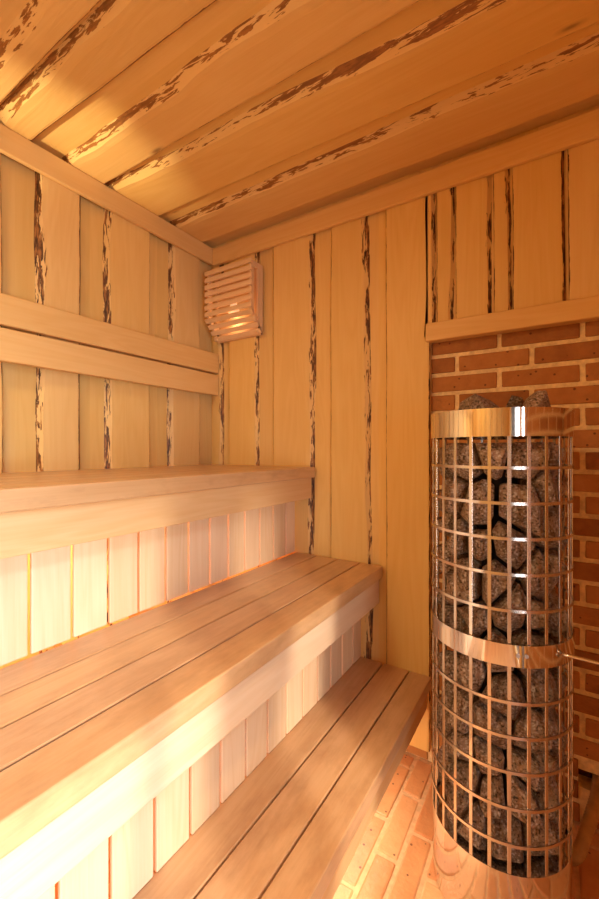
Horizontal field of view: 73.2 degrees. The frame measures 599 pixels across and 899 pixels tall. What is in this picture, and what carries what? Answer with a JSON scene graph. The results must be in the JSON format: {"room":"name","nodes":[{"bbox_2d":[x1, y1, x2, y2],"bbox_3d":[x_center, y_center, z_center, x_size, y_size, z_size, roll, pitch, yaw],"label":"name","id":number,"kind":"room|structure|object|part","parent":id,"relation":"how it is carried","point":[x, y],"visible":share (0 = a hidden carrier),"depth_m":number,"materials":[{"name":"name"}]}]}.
{"room":"spa","nodes":[
{"label":"spa","id":0,"kind":"room"},
{"bbox_2d":[0,153,211,668],"bbox_3d":[-1.197,0.035,1.106,0.042,2.420,2.685,0,0,32],"label":"wall","id":1,"kind":"structure","parent":0,"point":[60,249],"depth_m":1.65,"materials":[{"name":"brown wood"}]},
{"bbox_2d":[0,123,212,265],"bbox_3d":[-1.152,-1.046,1.117,0.019,0.089,2.550,0,0,32],"label":"trim","id":2,"kind":"structure","parent":1,"relation":"attached to","point":[13,145],"depth_m":1.62,"materials":[{"name":"brown wood"}]},
{"bbox_2d":[0,327,217,395],"bbox_3d":[-1.133,-0.347,1.118,0.052,0.109,2.526,0,0,32],"label":"rail","id":3,"kind":"object","parent":1,"relation":"attached to","point":[16,347],"visible":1,"depth_m":1.58,"materials":[{"name":"brown wood"}]},
{"bbox_2d":[0,293,217,373],"bbox_3d":[-1.133,-0.464,1.118,0.052,0.103,2.526,0,0,32],"label":"rail","id":4,"kind":"object","parent":1,"relation":"attached to","point":[15,313],"visible":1,"depth_m":1.59,"materials":[{"name":"brown wood"}]},
{"bbox_2d":[0,0,598,247],"bbox_3d":[-0.118,-1.114,0.469,2.502,0.044,2.765,0,0,32],"label":"ceiling","id":5,"kind":"structure","parent":0,"point":[225,121],"depth_m":1.22,"materials":[{"name":"brown wood"}]},
{"bbox_2d":[55,716,598,898],"bbox_3d":[-0.147,1.274,0.499,2.582,0.062,2.785,0,0,32],"label":"floor","id":6,"kind":"structure","parent":0,"point":[393,859],"depth_m":1.25,"materials":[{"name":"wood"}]},
{"bbox_2d":[0,464,314,665],"bbox_3d":[-0.878,0.661,0.957,0.647,1.167,2.526,0,0,32],"label":"bench","id":7,"kind":"object","parent":6,"relation":"on","point":[172,532],"visible":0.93,"depth_m":1.12,"materials":[{"name":"brown wood"}]},
{"bbox_3d":[-0.872,0.721,1.501,0.050,1.048,0.050,0,0,32],"label":"leg","id":8,"kind":"part","parent":7,"relation":"part of","materials":[{"name":"brown wood"}]},
{"bbox_3d":[-0.500,0.721,1.265,0.050,1.048,0.050,0,0,32],"label":"leg","id":9,"kind":"part","parent":7,"relation":"part of","materials":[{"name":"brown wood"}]},
{"bbox_2d":[0,552,381,898],"bbox_3d":[-0.511,0.864,0.724,0.428,0.763,2.526,0,0,32],"label":"bench","id":10,"kind":"object","parent":6,"relation":"on","point":[102,731],"visible":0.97,"depth_m":0.85,"materials":[{"name":"brown wood"}]},
{"bbox_3d":[-0.407,0.924,1.206,0.050,0.642,0.050,0,0,32],"label":"leg","id":11,"kind":"part","parent":10,"relation":"part of","materials":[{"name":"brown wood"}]},
{"bbox_3d":[-0.415,0.709,0.663,0.010,0.347,2.518,0,0,32],"label":"riser panel","id":12,"kind":"part","parent":10,"relation":"part of","materials":[{"name":"brown wood"}]},
{"bbox_2d":[132,657,430,898],"bbox_3d":[-0.291,1.065,0.584,0.302,0.361,2.526,0,0,32],"label":"step","id":13,"kind":"structure","parent":6,"relation":"on","point":[295,825],"depth_m":1.01,"materials":[{"name":"brown wood"}]},
{"bbox_2d":[431,407,598,898],"bbox_3d":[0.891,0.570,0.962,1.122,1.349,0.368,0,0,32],"label":"heater","id":14,"kind":"object","parent":6,"relation":"on","point":[462,870],"visible":0.8,"depth_m":1.02,"materials":[{"name":"silver metal"}]},
{"bbox_2d":[438,492,446,513],"bbox_3d":[0.468,0.155,1.221,0.101,0.106,0.063,0,0,32],"label":"stone","id":15,"kind":"object","parent":14,"relation":"in","point":[440,501],"visible":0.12,"depth_m":1.25,"materials":[{"name":"stone"}]},
{"bbox_2d":[438,769,450,793],"bbox_3d":[0.465,0.997,1.215,0.102,0.106,0.084,0,0,32],"label":"stone","id":16,"kind":"object","parent":14,"relation":"in","point":[447,784],"visible":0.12,"depth_m":1.19,"materials":[{"name":"stone"}]},
{"bbox_2d":[437,650,451,683],"bbox_3d":[0.464,0.654,1.222,0.083,0.112,0.109,0,0,-33],"label":"stone","id":17,"kind":"object","parent":14,"relation":"in","point":[439,654],"visible":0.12,"depth_m":1.22,"materials":[{"name":"stone"}]},
{"bbox_2d":[437,741,461,781],"bbox_3d":[0.457,0.914,1.185,0.094,0.108,0.084,0,0,32],"label":"stone","id":18,"kind":"object","parent":14,"relation":"in","point":[448,757],"visible":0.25,"depth_m":1.17,"materials":[{"name":"stone"}]},
{"bbox_2d":[437,703,453,738],"bbox_3d":[0.456,0.786,1.193,0.104,0.119,0.076,0,0,32],"label":"stone","id":19,"kind":"object","parent":18,"relation":"on","point":[448,729],"visible":0.06,"depth_m":1.19,"materials":[{"name":"stone"}]},
{"bbox_2d":[437,512,462,536],"bbox_3d":[0.463,0.211,1.201,0.096,0.113,0.081,0,0,32],"label":"stone","id":20,"kind":"object","parent":14,"relation":"in","point":[449,518],"visible":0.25,"depth_m":1.18,"materials":[{"name":"stone"}]},
{"bbox_2d":[439,446,461,478],"bbox_3d":[0.468,0.035,1.210,0.090,0.109,0.087,0,0,6],"label":"stone","id":21,"kind":"object","parent":14,"relation":"in","point":[448,473],"visible":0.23,"depth_m":1.19,"materials":[{"name":"stone"}]},
{"bbox_2d":[440,650,462,684],"bbox_3d":[0.451,0.619,1.149,0.096,0.086,0.091,0,0,32],"label":"stone","id":22,"kind":"object","parent":14,"relation":"in","point":[449,655],"visible":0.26,"depth_m":1.14,"materials":[{"name":"stone"}]},
{"bbox_2d":[438,606,459,624],"bbox_3d":[0.454,0.516,1.169,0.097,0.124,0.068,0,0,-19],"label":"stone","id":23,"kind":"object","parent":22,"relation":"on","point":[447,608],"visible":0.18,"depth_m":1.17,"materials":[{"name":"stone"}]},
{"bbox_2d":[445,573,478,604],"bbox_3d":[0.455,0.393,1.130,0.092,0.105,0.110,0,0,32],"label":"stone","id":24,"kind":"object","parent":23,"relation":"on","point":[461,593],"visible":0.5,"depth_m":1.11,"materials":[{"name":"stone"}]},
{"bbox_2d":[440,683,463,724],"bbox_3d":[0.456,0.727,1.170,0.089,0.110,0.080,0,0,32],"label":"stone","id":25,"kind":"object","parent":14,"relation":"in","point":[449,691],"visible":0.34,"depth_m":1.16,"materials":[{"name":"stone"}]},
{"bbox_2d":[437,584,467,606],"bbox_3d":[0.467,0.435,1.225,0.110,0.106,0.085,0,0,-4],"label":"stone","id":26,"kind":"object","parent":14,"relation":"in","point":[439,595],"visible":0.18,"depth_m":1.20,"materials":[{"name":"stone"}]},
{"bbox_2d":[438,540,473,575],"bbox_3d":[0.457,0.312,1.175,0.094,0.114,0.092,0,0,32],"label":"stone","id":27,"kind":"object","parent":14,"relation":"in","point":[449,570],"visible":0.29,"depth_m":1.15,"materials":[{"name":"stone"}]},
{"bbox_2d":[445,477,468,513],"bbox_3d":[0.454,0.131,1.142,0.096,0.105,0.088,0,0,15],"label":"stone","id":28,"kind":"object","parent":14,"relation":"in","point":[462,484],"visible":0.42,"depth_m":1.12,"materials":[{"name":"stone"}]},
{"bbox_2d":[446,730,475,761],"bbox_3d":[0.458,0.827,1.132,0.088,0.096,0.090,0,0,32],"label":"stone","id":29,"kind":"object","parent":14,"relation":"in","point":[462,739],"visible":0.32,"depth_m":1.10,"materials":[{"name":"stone"}]},
{"bbox_2d":[446,687,479,733],"bbox_3d":[0.463,0.721,1.119,0.099,0.120,0.064,0,0,-21],"label":"stone","id":30,"kind":"object","parent":14,"relation":"in","point":[462,695],"visible":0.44,"depth_m":1.09,"materials":[{"name":"stone"}]},
{"bbox_2d":[447,518,478,554],"bbox_3d":[0.456,0.242,1.133,0.102,0.102,0.061,0,0,-39],"label":"stone","id":31,"kind":"object","parent":14,"relation":"in","point":[462,524],"visible":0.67,"depth_m":1.11,"materials":[{"name":"stone"}]},
{"bbox_2d":[447,784,479,825],"bbox_3d":[0.458,0.992,1.129,0.078,0.115,0.103,0,0,32],"label":"stone","id":32,"kind":"object","parent":14,"relation":"on","point":[462,801],"visible":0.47,"depth_m":1.11,"materials":[{"name":"stone"}]},
{"bbox_2d":[445,610,482,637],"bbox_3d":[0.462,0.505,1.133,0.093,0.094,0.076,0,0,32],"label":"stone","id":33,"kind":"object","parent":14,"relation":"in","point":[462,626],"visible":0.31,"depth_m":1.12,"materials":[{"name":"stone"}]},
{"bbox_2d":[446,443,483,479],"bbox_3d":[0.457,0.031,1.121,0.099,0.102,0.101,0,0,32],"label":"stone","id":34,"kind":"object","parent":14,"relation":"in","point":[462,448],"visible":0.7,"depth_m":1.09,"materials":[{"name":"stone"}]},
{"bbox_2d":[457,799,486,849],"bbox_3d":[0.469,0.999,1.095,0.079,0.101,0.103,0,0,32],"label":"stone","id":35,"kind":"object","parent":14,"relation":"in","point":[479,820],"visible":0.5,"depth_m":1.06,"materials":[{"name":"stone"}]},
{"bbox_2d":[449,760,483,798],"bbox_3d":[0.461,0.895,1.116,0.086,0.082,0.097,0,0,32],"label":"stone","id":36,"kind":"object","parent":35,"relation":"on","point":[462,765],"visible":0.55,"depth_m":1.09,"materials":[{"name":"stone"}]},
{"bbox_2d":[458,600,486,636],"bbox_3d":[0.487,0.452,1.092,0.079,0.089,0.113,0,0,1],"label":"stone","id":37,"kind":"object","parent":14,"relation":"in","point":[479,614],"visible":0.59,"depth_m":1.05,"materials":[{"name":"stone"}]},
{"bbox_2d":[457,557,484,598],"bbox_3d":[0.466,0.345,1.104,0.069,0.096,0.103,0,0,32],"label":"stone","id":38,"kind":"object","parent":37,"relation":"on","point":[463,574],"visible":0.66,"depth_m":1.07,"materials":[{"name":"stone"}]},
{"bbox_2d":[458,654,486,691],"bbox_3d":[0.474,0.596,1.102,0.066,0.119,0.092,0,0,32],"label":"stone","id":39,"kind":"object","parent":14,"relation":"in","point":[479,666],"visible":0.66,"depth_m":1.07,"materials":[{"name":"stone"}]},
{"bbox_2d":[467,476,478,483],"bbox_3d":[0.555,0.054,1.282,0.081,0.141,0.100,0,0,-10],"label":"stone","id":40,"kind":"object","parent":14,"relation":"in","point":[476,479],"visible":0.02,"depth_m":1.25,"materials":[{"name":"stone"}]},
{"bbox_2d":[458,394,499,409],"bbox_3d":[0.496,-0.106,1.126,0.106,0.097,0.083,0,0,-42],"label":"stone","id":41,"kind":"object","parent":14,"relation":"in","point":[475,401],"visible":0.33,"depth_m":1.10,"materials":[{"name":"stone"}]},
{"bbox_2d":[468,529,491,560],"bbox_3d":[0.485,0.255,1.083,0.060,0.087,0.102,0,0,32],"label":"stone","id":42,"kind":"object","parent":14,"relation":"in","point":[479,544],"visible":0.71,"depth_m":1.04,"materials":[{"name":"stone"}]},
{"bbox_2d":[461,479,493,524],"bbox_3d":[0.483,0.140,1.092,0.084,0.123,0.090,0,0,32],"label":"stone","id":43,"kind":"object","parent":42,"relation":"on","point":[480,487],"visible":0.7,"depth_m":1.06,"materials":[{"name":"stone"}]},
{"bbox_2d":[475,442,506,479],"bbox_3d":[0.512,0.029,1.065,0.083,0.096,0.096,0,0,32],"label":"stone","id":44,"kind":"object","parent":14,"relation":"in","point":[498,450],"visible":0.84,"depth_m":1.03,"materials":[{"name":"stone"}]},
{"bbox_2d":[479,773,505,818],"bbox_3d":[0.510,0.900,1.063,0.066,0.103,0.099,0,0,32],"label":"stone","id":45,"kind":"object","parent":14,"relation":"in","point":[497,789],"visible":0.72,"depth_m":1.04,"materials":[{"name":"stone"}]},
{"bbox_2d":[473,735,504,775],"bbox_3d":[0.505,0.817,1.072,0.077,0.089,0.092,0,0,32],"label":"stone","id":46,"kind":"object","parent":45,"relation":"on","point":[480,744],"visible":0.67,"depth_m":1.05,"materials":[{"name":"stone"}]},
{"bbox_2d":[473,700,511,748],"bbox_3d":[0.510,0.723,1.064,0.090,0.110,0.099,0,0,32],"label":"stone","id":47,"kind":"object","parent":14,"relation":"in","point":[498,720],"visible":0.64,"depth_m":1.04,"materials":[{"name":"stone"}]},
{"bbox_2d":[482,559,515,603],"bbox_3d":[0.524,0.347,1.058,0.079,0.118,0.097,0,0,32],"label":"stone","id":48,"kind":"object","parent":14,"relation":"in","point":[498,583],"visible":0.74,"depth_m":1.03,"materials":[{"name":"stone"}]},
{"bbox_2d":[479,672,525,719],"bbox_3d":[0.529,0.636,1.052,0.106,0.107,0.088,0,0,-25],"label":"stone","id":49,"kind":"object","parent":14,"relation":"in","point":[499,681],"visible":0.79,"depth_m":1.03,"materials":[{"name":"stone"}]},
{"bbox_2d":[483,628,513,671],"bbox_3d":[0.517,0.530,1.060,0.091,0.118,0.078,0,0,-26],"label":"stone","id":50,"kind":"object","parent":49,"relation":"on","point":[496,636],"visible":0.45,"depth_m":1.04,"materials":[{"name":"stone"}]},
{"bbox_2d":[491,810,523,862],"bbox_3d":[0.539,1.000,1.048,0.080,0.099,0.104,0,0,32],"label":"stone","id":51,"kind":"object","parent":14,"relation":"on","point":[498,826],"visible":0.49,"depth_m":1.03,"materials":[{"name":"stone"}]},
{"bbox_2d":[491,581,526,631],"bbox_3d":[0.545,0.407,1.046,0.084,0.134,0.105,0,0,32],"label":"stone","id":52,"kind":"object","parent":14,"relation":"in","point":[518,598],"visible":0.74,"depth_m":1.02,"materials":[{"name":"stone"}]},
{"bbox_2d":[492,521,534,569],"bbox_3d":[0.550,0.247,1.055,0.108,0.123,0.086,0,0,-9],"label":"stone","id":53,"kind":"object","parent":14,"relation":"in","point":[518,548],"visible":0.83,"depth_m":1.02,"materials":[{"name":"stone"}]},
{"bbox_2d":[506,395,523,406],"bbox_3d":[0.630,-0.110,1.167,0.071,0.093,0.100,0,0,32],"label":"stone","id":54,"kind":"object","parent":14,"relation":"in","point":[514,401],"visible":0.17,"depth_m":1.14,"materials":[{"name":"stone"}]},
{"bbox_2d":[499,483,543,536],"bbox_3d":[0.576,0.152,1.047,0.100,0.134,0.086,0,0,32],"label":"stone","id":55,"kind":"object","parent":14,"relation":"in","point":[518,491],"visible":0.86,"depth_m":1.02,"materials":[{"name":"stone"}]},
{"bbox_2d":[505,442,550,478],"bbox_3d":[0.596,0.028,1.051,0.102,0.096,0.079,0,0,32],"label":"stone","id":56,"kind":"object","parent":55,"relation":"on","point":[518,449],"visible":0.76,"depth_m":1.03,"materials":[{"name":"stone"}]},
{"bbox_2d":[506,767,540,828],"bbox_3d":[0.570,0.893,1.043,0.060,0.112,0.104,0,0,-16],"label":"stone","id":57,"kind":"object","parent":14,"relation":"in","point":[518,789],"visible":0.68,"depth_m":1.02,"materials":[{"name":"stone"}]},
{"bbox_2d":[506,744,539,790],"bbox_3d":[0.570,0.825,1.044,0.057,0.089,0.103,0,0,-17],"label":"stone","id":58,"kind":"object","parent":57,"relation":"on","point":[518,755],"visible":0.58,"depth_m":1.02,"materials":[{"name":"stone"}]},
{"bbox_2d":[511,628,553,676],"bbox_3d":[0.602,0.524,1.041,0.106,0.116,0.104,0,0,32],"label":"stone","id":59,"kind":"object","parent":14,"relation":"in","point":[519,636],"visible":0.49,"depth_m":1.02,"materials":[{"name":"stone"}]},
{"bbox_2d":[523,599,550,629],"bbox_3d":[0.611,0.432,1.052,0.059,0.092,0.099,0,0,5],"label":"stone","id":60,"kind":"object","parent":59,"relation":"on","point":[537,620],"visible":0.52,"depth_m":1.02,"materials":[{"name":"stone"}]},
{"bbox_2d":[513,549,544,596],"bbox_3d":[0.602,0.319,1.048,0.066,0.123,0.100,0,0,10],"label":"stone","id":61,"kind":"object","parent":60,"relation":"on","point":[537,559],"visible":0.67,"depth_m":1.02,"materials":[{"name":"stone"}]},
{"bbox_2d":[511,706,553,753],"bbox_3d":[0.600,0.721,1.046,0.100,0.117,0.084,0,0,32],"label":"stone","id":62,"kind":"object","parent":14,"relation":"in","point":[519,725],"visible":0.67,"depth_m":1.02,"materials":[{"name":"stone"}]},
{"bbox_2d":[522,390,550,406],"bbox_3d":[0.621,-0.109,1.077,0.097,0.098,0.064,0,0,-33],"label":"stone","id":63,"kind":"object","parent":14,"relation":"in","point":[538,398],"visible":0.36,"depth_m":1.06,"materials":[{"name":"stone"}]},
{"bbox_2d":[517,668,558,710],"bbox_3d":[0.625,0.604,1.054,0.100,0.139,0.088,0,0,32],"label":"stone","id":64,"kind":"object","parent":14,"relation":"in","point":[538,678],"visible":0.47,"depth_m":1.03,"materials":[{"name":"stone"}]},
{"bbox_2d":[520,814,558,855],"bbox_3d":[0.620,0.996,1.058,0.075,0.105,0.086,0,0,5],"label":"stone","id":65,"kind":"object","parent":14,"relation":"on","point":[538,833],"visible":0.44,"depth_m":1.02,"materials":[{"name":"stone"}]},
{"bbox_2d":[520,465,558,507],"bbox_3d":[0.631,0.092,1.060,0.092,0.110,0.094,0,0,32],"label":"stone","id":66,"kind":"object","parent":14,"relation":"in","point":[538,481],"visible":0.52,"depth_m":1.03,"materials":[{"name":"stone"}]},
{"bbox_2d":[521,748,558,790],"bbox_3d":[0.629,0.830,1.066,0.067,0.107,0.089,0,0,-44],"label":"stone","id":67,"kind":"object","parent":14,"relation":"in","point":[540,758],"visible":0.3,"depth_m":1.03,"materials":[{"name":"stone"}]},
{"bbox_2d":[521,776,563,819],"bbox_3d":[0.641,0.887,1.064,0.077,0.115,0.106,0,0,5],"label":"stone","id":68,"kind":"object","parent":14,"relation":"in","point":[553,793],"visible":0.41,"depth_m":1.03,"materials":[{"name":"stone"}]},
{"bbox_2d":[534,545,558,556],"bbox_3d":[0.688,0.326,1.146,0.089,0.129,0.085,0,0,44],"label":"stone","id":69,"kind":"object","parent":14,"relation":"in","point":[553,552],"visible":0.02,"depth_m":1.11,"materials":[{"name":"stone"}]},
{"bbox_2d":[525,589,567,636],"bbox_3d":[0.677,0.429,1.097,0.076,0.122,0.110,0,0,-27],"label":"stone","id":70,"kind":"object","parent":14,"relation":"in","point":[553,599],"visible":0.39,"depth_m":1.06,"materials":[{"name":"stone"}]},
{"bbox_2d":[540,436,557,438],"bbox_3d":[0.707,-0.062,1.146,0.065,0.064,0.072,0,0,-10],"label":"stone","id":71,"kind":"object","parent":14,"relation":"in","point":[549,437],"visible":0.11,"depth_m":1.13,"materials":[{"name":"stone"}]},
{"bbox_2d":[531,702,567,752],"bbox_3d":[0.663,0.739,1.085,0.102,0.123,0.082,0,0,32],"label":"stone","id":72,"kind":"object","parent":14,"relation":"in","point":[553,715],"visible":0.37,"depth_m":1.05,"materials":[{"name":"stone"}]},
{"bbox_2d":[531,629,567,667],"bbox_3d":[0.678,0.537,1.108,0.100,0.094,0.091,0,0,32],"label":"stone","id":73,"kind":"object","parent":14,"relation":"in","point":[555,639],"visible":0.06,"depth_m":1.08,"materials":[{"name":"stone"}]},
{"bbox_2d":[534,553,567,600],"bbox_3d":[0.656,0.338,1.078,0.102,0.129,0.061,0,0,32],"label":"stone","id":74,"kind":"object","parent":14,"relation":"in","point":[553,560],"visible":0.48,"depth_m":1.05,"materials":[{"name":"stone"}]},
{"bbox_2d":[521,505,564,547],"bbox_3d":[0.642,0.200,1.068,0.100,0.121,0.074,0,0,32],"label":"stone","id":75,"kind":"object","parent":74,"relation":"on","point":[553,512],"visible":0.41,"depth_m":1.04,"materials":[{"name":"stone"}]},
{"bbox_2d":[538,534,567,550],"bbox_3d":[0.678,0.207,1.108,0.100,0.127,0.060,0,0,32],"label":"stone","id":76,"kind":"object","parent":14,"relation":"in","point":[565,540],"visible":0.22,"depth_m":1.07,"materials":[{"name":"stone"}]},
{"bbox_2d":[548,442,565,479],"bbox_3d":[0.663,0.031,1.085,0.081,0.104,0.097,0,0,-8],"label":"stone","id":77,"kind":"object","parent":14,"relation":"in","point":[553,460],"visible":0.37,"depth_m":1.04,"materials":[{"name":"stone"}]},
{"bbox_2d":[548,750,566,769],"bbox_3d":[0.680,0.827,1.124,0.089,0.100,0.090,0,0,-8],"label":"stone","id":78,"kind":"object","parent":14,"relation":"in","point":[554,754],"visible":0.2,"depth_m":1.08,"materials":[{"name":"stone"}]},
{"bbox_2d":[549,667,567,694],"bbox_3d":[0.680,0.644,1.110,0.072,0.094,0.100,0,0,-39],"label":"stone","id":79,"kind":"object","parent":14,"relation":"in","point":[554,671],"visible":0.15,"depth_m":1.08,"materials":[{"name":"stone"}]},
{"bbox_2d":[551,808,567,840],"bbox_3d":[0.669,0.994,1.095,0.099,0.110,0.082,0,0,32],"label":"stone","id":80,"kind":"object","parent":14,"relation":"on","point":[555,820],"visible":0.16,"depth_m":1.05,"materials":[{"name":"stone"}]},
{"bbox_2d":[554,473,567,494],"bbox_3d":[0.689,0.100,1.128,0.104,0.093,0.067,0,0,32],"label":"stone","id":81,"kind":"object","parent":14,"relation":"in","point":[556,479],"visible":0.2,"depth_m":1.09,"materials":[{"name":"stone"}]},
{"bbox_3d":[0.977,0.504,0.780,0.783,0.011,0.011,0,0,33],"label":"support rod","id":82,"kind":"part","parent":14,"relation":"part of","materials":[{"name":"silver metal"}]},
{"bbox_2d":[572,773,598,865],"bbox_3d":[0.908,1.156,1.264,0.288,0.166,0.072,0,0,-35],"label":"hose","id":83,"kind":"object","parent":14,"relation":"attached to","point":[590,819],"visible":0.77,"depth_m":1.21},
{"bbox_2d":[212,105,598,829],"bbox_3d":[0.535,0.035,1.637,2.650,2.420,0.133,0,0,32],"label":"wall","id":84,"kind":"structure","parent":0,"point":[343,380],"depth_m":1.61,"materials":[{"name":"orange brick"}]},
{"bbox_2d":[205,257,262,342],"bbox_3d":[-0.332,-0.746,2.047,0.311,0.350,0.109,0,0,32],"label":"lamp","id":85,"kind":"object","parent":84,"relation":"attached to","point":[238,299],"visible":1,"depth_m":2.01,"materials":[{"name":"beige wood"}]},
{"bbox_3d":[-0.334,-0.719,2.050,0.058,0.093,0.058,0,0,32],"label":"bulb","id":86,"kind":"part","parent":85,"relation":"part of","materials":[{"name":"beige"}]},
{"bbox_2d":[213,108,598,266],"bbox_3d":[0.531,-1.038,1.548,2.359,0.090,0.019,0,0,32],"label":"trim","id":87,"kind":"structure","parent":84,"relation":"attached to","point":[581,129],"depth_m":1.55,"materials":[{"name":"brown wood"}]},
{"bbox_2d":[426,295,598,343],"bbox_3d":[1.019,-0.457,1.260,1.225,0.070,0.048,0,0,32],"label":"trim","id":88,"kind":"structure","parent":84,"relation":"attached to","point":[586,309],"depth_m":1.40,"materials":[{"name":"brown wood"}]}
]}

